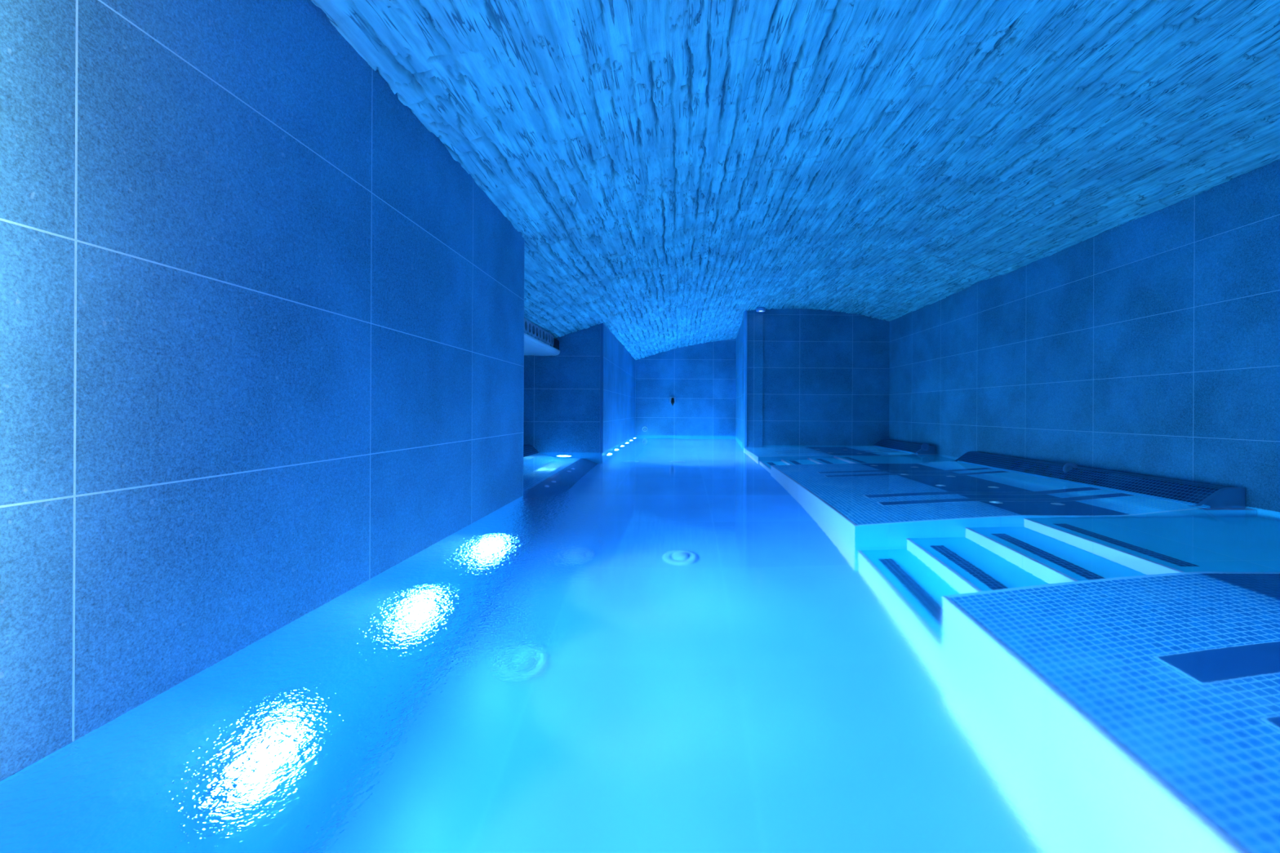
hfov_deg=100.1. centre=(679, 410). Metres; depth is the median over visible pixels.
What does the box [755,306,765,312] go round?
light
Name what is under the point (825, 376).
wall
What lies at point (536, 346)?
balcony
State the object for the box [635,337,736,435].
wall
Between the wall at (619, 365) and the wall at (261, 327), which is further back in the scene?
the wall at (619, 365)
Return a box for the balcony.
[524,318,559,355]
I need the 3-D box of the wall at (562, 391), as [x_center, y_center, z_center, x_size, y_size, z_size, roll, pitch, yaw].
[-1.231,0.216,4.950,1.041,2.238,0.140,0,0,0]
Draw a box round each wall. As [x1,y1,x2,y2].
[0,0,524,779]
[523,324,599,452]
[603,324,635,452]
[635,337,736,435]
[735,310,763,445]
[742,308,889,445]
[888,160,1279,511]
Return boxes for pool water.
[0,435,1279,852]
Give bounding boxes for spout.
[669,396,675,405]
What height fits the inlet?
0.086 m
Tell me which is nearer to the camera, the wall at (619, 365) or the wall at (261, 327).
the wall at (261, 327)
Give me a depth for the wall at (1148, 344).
2.83 m
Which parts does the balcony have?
hole panel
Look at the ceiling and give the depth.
1.96 m
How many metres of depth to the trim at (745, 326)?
6.01 m
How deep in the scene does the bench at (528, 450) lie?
4.69 m
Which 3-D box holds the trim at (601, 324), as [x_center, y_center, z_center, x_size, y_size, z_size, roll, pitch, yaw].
[-0.711,-0.211,4.877,0.027,1.197,0.027,0,0,45]
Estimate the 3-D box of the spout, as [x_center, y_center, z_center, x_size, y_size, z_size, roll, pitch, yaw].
[-0.108,-0.135,8.226,0.093,0.143,0.088,0,0,0]
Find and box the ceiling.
[311,0,1279,359]
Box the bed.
[873,439,935,453]
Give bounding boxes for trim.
[600,323,603,453]
[743,310,747,445]
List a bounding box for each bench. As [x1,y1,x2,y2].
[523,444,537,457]
[954,451,1245,507]
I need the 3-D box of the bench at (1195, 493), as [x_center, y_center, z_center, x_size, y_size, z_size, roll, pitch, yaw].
[1.541,0.799,3.219,1.652,0.997,2.052,0,0,0]
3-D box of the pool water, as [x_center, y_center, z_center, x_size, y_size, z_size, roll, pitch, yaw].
[0.537,0.393,3.135,3.677,0.001,10.276,0,0,0]
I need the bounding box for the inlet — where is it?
[642,426,647,431]
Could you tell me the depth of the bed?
5.27 m
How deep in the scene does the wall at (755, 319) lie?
6.03 m

